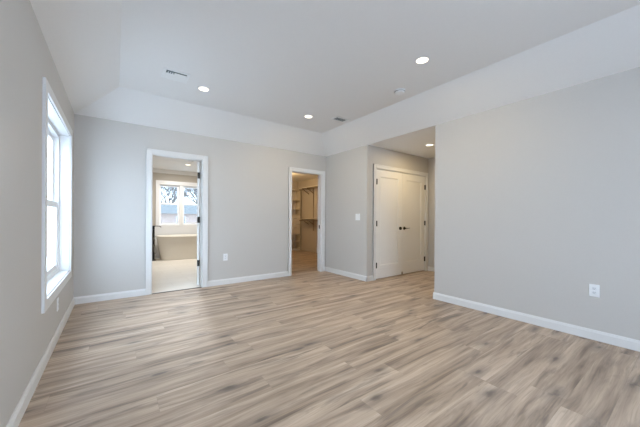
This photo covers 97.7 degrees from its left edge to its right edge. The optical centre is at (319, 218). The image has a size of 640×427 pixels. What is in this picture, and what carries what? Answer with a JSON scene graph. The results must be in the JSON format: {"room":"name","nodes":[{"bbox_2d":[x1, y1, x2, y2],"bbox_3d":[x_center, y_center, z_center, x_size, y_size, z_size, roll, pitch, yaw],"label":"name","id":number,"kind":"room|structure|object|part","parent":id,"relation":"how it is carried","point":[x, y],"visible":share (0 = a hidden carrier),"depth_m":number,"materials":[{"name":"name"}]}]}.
{"room":"empty bedroom","nodes":[
{"label":"empty bedroom","id":0,"kind":"room"},
{"bbox_2d":[0,0,73,426],"bbox_3d":[-1.280,-0.105,0.888,0.160,2.440,6.546,0,0,-36],"label":"wall","id":1,"kind":"structure","parent":0,"point":[26,333],"depth_m":1.58,"materials":[{"name":"beige paint"}]},
{"bbox_2d":[6,297,74,426],"bbox_3d":[-1.275,1.069,1.021,0.015,0.092,6.346,0,0,-36],"label":"baseboard","id":2,"kind":"structure","parent":1,"relation":"attached to","point":[22,405],"depth_m":1.86,"materials":[{"name":"white paint"}]},
{"bbox_2d":[41,77,72,313],"bbox_3d":[-2.527,-0.170,2.604,0.183,1.711,1.566,0,0,-36],"label":"window","id":3,"kind":"structure","parent":1,"relation":"in","point":[56,128],"depth_m":3.07,"materials":[{"name":"white paint"}]},
{"bbox_3d":[-2.580,-0.520,2.564,0.027,0.771,1.326,0,0,-36],"label":"sash","id":4,"kind":"part","parent":3,"relation":"part of","materials":[{"name":"white plastic"}]},
{"bbox_3d":[-2.559,0.195,2.583,0.029,0.740,1.326,0,0,-36],"label":"sash","id":5,"kind":"part","parent":3,"relation":"part of","materials":[{"name":"white plastic"}]},
{"bbox_3d":[-2.567,-0.170,2.575,0.075,1.531,1.386,0,0,-36],"label":"frame","id":6,"kind":"part","parent":3,"relation":"part of","materials":[{"name":"white plastic"}]},
{"bbox_2d":[152,172,196,226],"bbox_3d":[-4.460,-0.132,7.857,3.260,2.455,0.150,0,0,-36],"label":"wall","id":7,"kind":"structure","parent":0,"point":[156,176],"depth_m":7.82,"materials":[{"name":"beige paint"}]},
{"bbox_2d":[153,168,196,175],"bbox_3d":[-4.359,-1.308,7.780,3.000,0.100,0.085,0,0,-36],"label":"crown molding","id":8,"kind":"structure","parent":7,"relation":"attached to","point":[155,170],"depth_m":7.93,"materials":[{"name":"white paint"}]},
{"bbox_2d":[155,226,196,253],"bbox_3d":[-3.869,0.616,8.194,1.700,0.766,0.010,0,0,-36],"label":"trim","id":9,"kind":"structure","parent":7,"relation":"attached to","point":[173,230],"depth_m":7.96,"materials":[{"name":"white paint"}]},
{"bbox_2d":[156,180,196,226],"bbox_3d":[-4.057,-0.409,8.143,1.275,1.285,0.173,0,0,-36],"label":"window","id":10,"kind":"structure","parent":7,"relation":"in","point":[180,186],"depth_m":8.05,"materials":[{"name":"white paint"}]},
{"bbox_3d":[-4.313,-0.664,7.994,0.502,0.556,0.030,0,0,-36],"label":"sash","id":11,"kind":"part","parent":10,"relation":"part of","materials":[{"name":"white plastic"}]},
{"bbox_3d":[-4.295,-0.122,7.966,0.502,0.616,0.030,0,0,-36],"label":"sash","id":12,"kind":"part","parent":10,"relation":"part of","materials":[{"name":"white plastic"}]},
{"bbox_3d":[-3.835,-0.661,8.343,0.500,0.556,0.030,0,0,-36],"label":"sash","id":13,"kind":"part","parent":10,"relation":"part of","materials":[{"name":"white plastic"}]},
{"bbox_3d":[-3.818,-0.119,8.315,0.500,0.616,0.030,0,0,-36],"label":"sash","id":14,"kind":"part","parent":10,"relation":"part of","materials":[{"name":"white plastic"}]},
{"bbox_2d":[73,114,325,296],"bbox_3d":[-1.563,-0.107,4.814,4.340,2.440,0.124,0,0,-36],"label":"wall","id":15,"kind":"structure","parent":0,"point":[248,183],"depth_m":4.10,"materials":[{"name":"beige paint"}]},
{"bbox_2d":[145,148,207,294],"bbox_3d":[-2.202,0.051,4.334,0.854,2.117,0.148,0,0,-36],"label":"trim","id":16,"kind":"structure","parent":15,"relation":"attached to","point":[203,160],"depth_m":4.33,"materials":[{"name":"white paint"}]},
{"bbox_2d":[152,287,201,293],"bbox_3d":[-2.181,1.106,4.292,0.682,0.006,0.030,0,0,-36],"label":"trim","id":17,"kind":"structure","parent":15,"relation":"attached to","point":[196,287],"depth_m":4.28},
{"bbox_2d":[74,271,287,304],"bbox_3d":[-1.515,1.067,4.769,4.056,0.092,0.015,0,0,-36],"label":"baseboard","id":18,"kind":"structure","parent":15,"relation":"attached to","point":[140,292],"depth_m":3.99,"materials":[{"name":"white paint"}]},
{"bbox_2d":[197,162,199,284],"bbox_3d":[-2.094,0.086,4.913,0.155,2.020,0.694,0,0,-16],"label":"door","id":19,"kind":"structure","parent":15,"relation":"in","point":[198,163],"depth_m":4.59,"materials":[{"name":"white paint"}]},
{"bbox_2d":[223,254,227,260],"bbox_3d":[-1.593,0.655,4.713,0.072,0.116,0.009,0,0,-36],"label":"wall outlet","id":20,"kind":"object","parent":15,"relation":"attached to","point":[225,256],"visible":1,"depth_m":4.71,"materials":[{"name":"white plastic"}]},
{"bbox_2d":[288,167,324,275],"bbox_3d":[-0.294,0.062,5.731,0.875,2.117,0.148,0,0,-36],"label":"trim","id":21,"kind":"structure","parent":15,"relation":"attached to","point":[321,174],"depth_m":5.90,"materials":[{"name":"white paint"}]},
{"bbox_2d":[292,181,297,189],"bbox_3d":[-1.879,-0.109,9.393,2.820,2.440,0.120,0,0,-36],"label":"wall","id":22,"kind":"structure","parent":0,"point":[294,183],"depth_m":10.02,"materials":[{"name":"paint"}]},
{"bbox_2d":[298,178,317,249],"bbox_3d":[0.356,-0.096,8.626,0.120,2.440,3.760,0,0,-36],"label":"wall","id":23,"kind":"structure","parent":0,"point":[308,237],"depth_m":9.54,"materials":[{"name":"paint"}]},
{"bbox_2d":[299,185,317,230],"bbox_3d":[0.129,-0.296,8.582,0.300,1.439,2.500,0,0,-36],"label":"organizer","id":24,"kind":"object","parent":23,"relation":"attached to","point":[316,186],"visible":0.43,"depth_m":9.28,"materials":[{"name":"white wood"}]},
{"bbox_2d":[300,247,316,252],"bbox_3d":[0.295,1.079,8.586,0.014,0.090,3.760,0,0,-36],"label":"baseboard","id":25,"kind":"structure","parent":23,"relation":"attached to","point":[301,248],"depth_m":9.51,"materials":[{"name":"paint"}]},
{"bbox_2d":[18,250,639,426],"bbox_3d":[-0.097,1.180,4.426,6.260,0.124,10.850,0,0,-36],"label":"floor","id":26,"kind":"structure","parent":0,"point":[322,348],"depth_m":2.17,"materials":[{"name":"brown wood"}]},
{"bbox_2d":[152,226,160,260],"bbox_3d":[-4.266,0.640,7.258,0.132,0.905,0.226,0,0,32],"label":"tub filler","id":27,"kind":"object","parent":26,"relation":"on","point":[153,227],"visible":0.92,"depth_m":7.19,"materials":[{"name":"black metal"}]},
{"bbox_2d":[155,234,196,259],"bbox_3d":[-3.656,0.780,7.793,1.630,0.634,0.740,0,0,-36],"label":"bathtub","id":28,"kind":"object","parent":26,"relation":"on","point":[179,246],"visible":0.6,"depth_m":7.37,"materials":[{"name":"white ceramic"}]},
{"bbox_2d":[292,189,300,250],"bbox_3d":[-1.103,0.056,9.691,0.825,2.120,0.314,0,0,-36],"label":"shelving unit","id":29,"kind":"object","parent":26,"relation":"on","point":[296,194],"visible":0.33,"depth_m":9.85,"materials":[{"name":"white wood"}]},
{"bbox_3d":[-1.194,0.030,9.815,0.789,2.070,0.006,0,0,-36],"label":"panel","id":30,"kind":"part","parent":29,"relation":"part of","materials":[{"name":"white wood"}]},
{"bbox_3d":[-0.939,0.053,9.807,0.380,0.318,0.284,0,0,-36],"label":"drawer","id":31,"kind":"part","parent":29,"relation":"part of","materials":[{"name":"white wood"}]},
{"bbox_3d":[-0.941,0.378,9.807,0.380,0.318,0.284,0,0,-36],"label":"drawer","id":32,"kind":"part","parent":29,"relation":"part of","materials":[{"name":"white wood"}]},
{"bbox_3d":[-0.782,0.058,9.936,0.018,2.120,0.298,0,0,-36],"label":"panel","id":33,"kind":"part","parent":29,"relation":"part of","materials":[{"name":"white wood"}]},
{"bbox_2d":[30,0,639,181],"bbox_3d":[-0.161,-1.545,4.492,6.210,0.453,10.650,0,0,-36],"label":"ceiling","id":34,"kind":"structure","parent":0,"point":[266,65],"depth_m":2.77,"materials":[{"name":"white paint"}]},
{"bbox_2d":[161,67,190,83],"bbox_3d":[-1.647,-1.627,3.193,0.265,0.008,0.250,0,0,-36],"label":"ceiling vent","id":35,"kind":"object","parent":34,"relation":"in","point":[171,74],"visible":1,"depth_m":3.18,"materials":[{"name":"white metal"}]},
{"bbox_2d":[197,86,209,91],"bbox_3d":[-1.461,-1.625,3.515,0.160,0.008,0.160,0,0,-36],"label":"recessed light","id":36,"kind":"object","parent":34,"relation":"in","point":[201,88],"visible":1,"depth_m":3.50,"materials":[{"name":"white plastic"}]},
{"bbox_2d":[303,115,313,118],"bbox_3d":[-0.183,-1.618,4.451,0.160,0.008,0.160,0,0,-36],"label":"recessed light","id":37,"kind":"object","parent":34,"relation":"in","point":[304,116],"visible":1,"depth_m":4.44,"materials":[{"name":"white plastic"}]},
{"bbox_2d":[331,116,348,122],"bbox_3d":[0.328,-1.614,4.571,0.260,0.010,0.160,0,0,-36],"label":"ceiling vent","id":38,"kind":"object","parent":34,"relation":"in","point":[340,119],"visible":1,"depth_m":4.56,"materials":[{"name":"white metal"}]},
{"bbox_2d":[394,88,405,94],"bbox_3d":[1.009,-1.594,3.539,0.144,0.042,0.144,0,0,-36],"label":"smoke detector","id":39,"kind":"object","parent":34,"relation":"attached to","point":[400,91],"visible":1,"depth_m":3.50,"materials":[{"name":"white plastic"}]},
{"bbox_2d":[414,56,430,64],"bbox_3d":[1.042,-1.611,2.850,0.160,0.008,0.160,0,0,-36],"label":"recessed light","id":40,"kind":"object","parent":34,"relation":"in","point":[420,60],"visible":1,"depth_m":2.85,"materials":[{"name":"white plastic"}]},
{"bbox_2d":[325,145,371,275],"bbox_3d":[0.532,-0.095,5.521,0.124,2.440,1.212,0,0,-36],"label":"wall","id":41,"kind":"structure","parent":0,"point":[348,173],"depth_m":5.36,"materials":[{"name":"beige paint"}]},
{"bbox_2d":[325,267,366,281],"bbox_3d":[0.473,1.079,5.473,0.015,0.092,1.226,0,0,-36],"label":"baseboard","id":42,"kind":"structure","parent":41,"relation":"attached to","point":[332,270],"depth_m":5.41,"materials":[{"name":"white paint"}]},
{"bbox_2d":[371,146,427,274],"bbox_3d":[1.610,-0.088,5.634,1.750,2.440,0.120,0,0,-36],"label":"wall","id":43,"kind":"structure","parent":0,"point":[381,156],"depth_m":5.45,"materials":[{"name":"beige paint"}]},
{"bbox_2d":[366,275,372,280],"bbox_3d":[1.587,1.086,5.538,1.889,0.092,0.015,0,0,-36],"label":"baseboard","id":44,"kind":"structure","parent":43,"relation":"attached to","point":[368,278],"depth_m":5.02,"materials":[{"name":"white paint"}]},
{"bbox_2d":[376,169,401,278],"bbox_3d":[1.324,0.108,5.361,0.783,2.020,0.066,0,0,-36],"label":"door","id":45,"kind":"structure","parent":43,"relation":"in","point":[388,183],"depth_m":5.37,"materials":[{"name":"white paint"}]},
{"bbox_3d":[1.323,0.053,5.379,0.514,1.660,0.013,0,0,-36],"label":"recessed panel","id":46,"kind":"part","parent":45,"relation":"part of","materials":[{"name":"white paint"}]},
{"bbox_2d":[373,164,427,280],"bbox_3d":[1.618,0.073,5.627,1.700,2.117,0.144,0,0,-36],"label":"trim","id":47,"kind":"structure","parent":43,"relation":"attached to","point":[375,166],"depth_m":5.45,"materials":[{"name":"white paint"}]},
{"bbox_2d":[402,173,425,273],"bbox_3d":[1.963,0.112,5.812,0.800,2.020,0.092,0,0,-36],"label":"door","id":48,"kind":"structure","parent":43,"relation":"in","point":[413,186],"depth_m":5.82,"materials":[{"name":"white paint"}]},
{"bbox_3d":[1.942,0.057,5.832,0.514,1.660,0.013,0,0,-36],"label":"recessed panel","id":49,"kind":"part","parent":48,"relation":"part of","materials":[{"name":"white paint"}]},
{"bbox_2d":[428,157,434,266],"bbox_3d":[2.789,-0.081,5.607,0.120,2.440,1.555,0,0,-36],"label":"wall","id":50,"kind":"structure","parent":0,"point":[431,161],"depth_m":6.03,"materials":[{"name":"beige paint"}]},
{"bbox_2d":[428,266,434,271],"bbox_3d":[2.727,1.092,5.567,0.015,0.092,1.315,0,0,-36],"label":"baseboard","id":51,"kind":"structure","parent":50,"relation":"attached to","point":[429,267],"depth_m":6.01,"materials":[{"name":"white paint"}]},
{"bbox_2d":[434,67,639,339],"bbox_3d":[2.795,-0.081,2.429,0.124,2.440,3.820,0,0,-36],"label":"wall","id":52,"kind":"structure","parent":0,"point":[537,199],"depth_m":2.89,"materials":[{"name":"beige paint"}]},
{"bbox_2d":[433,292,639,351],"bbox_3d":[2.727,1.092,2.394,0.015,0.092,3.835,0,0,-36],"label":"baseboard","id":53,"kind":"structure","parent":52,"relation":"attached to","point":[604,337],"depth_m":2.89,"materials":[{"name":"white paint"}]},
{"bbox_2d":[589,284,599,297],"bbox_3d":[2.569,0.677,2.619,0.009,0.116,0.072,0,0,-36],"label":"wall outlet","id":54,"kind":"object","parent":52,"relation":"attached to","point":[594,290],"visible":1,"depth_m":2.62,"materials":[{"name":"white plastic"}]},
{"label":"outside","id":55,"kind":"structure","parent":0,"visible":0},
{"bbox_3d":[-29.905,4.296,40.092,240.000,0.100,220.000,0,0,-36],"label":"ground","id":56,"kind":"structure","parent":55,"visible":0},
{"bbox_2d":[47,199,196,255],"bbox_3d":[-21.954,1.018,42.800,29.000,6.550,10.200,0,0,-36],"label":"house","id":57,"kind":"structure","parent":56,"relation":"on","point":[168,212],"depth_m":39.03,"materials":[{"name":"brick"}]},
{"bbox_2d":[161,186,191,202],"bbox_3d":[-28.200,-1.583,50.349,10.138,11.695,9.715,0,0,-36],"label":"bare tree","id":58,"kind":"object","parent":56,"relation":"on","point":[167,191],"visible":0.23,"depth_m":50.51,"materials":[{"name":"grey plant"}]},
{"bbox_2d":[169,187,196,203],"bbox_3d":[-27.753,-3.167,65.913,13.902,14.869,12.260,0,0,32],"label":"bare tree","id":59,"kind":"object","parent":56,"relation":"on","point":[191,190],"visible":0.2,"depth_m":65.22,"materials":[{"name":"grey plant"}]}
]}

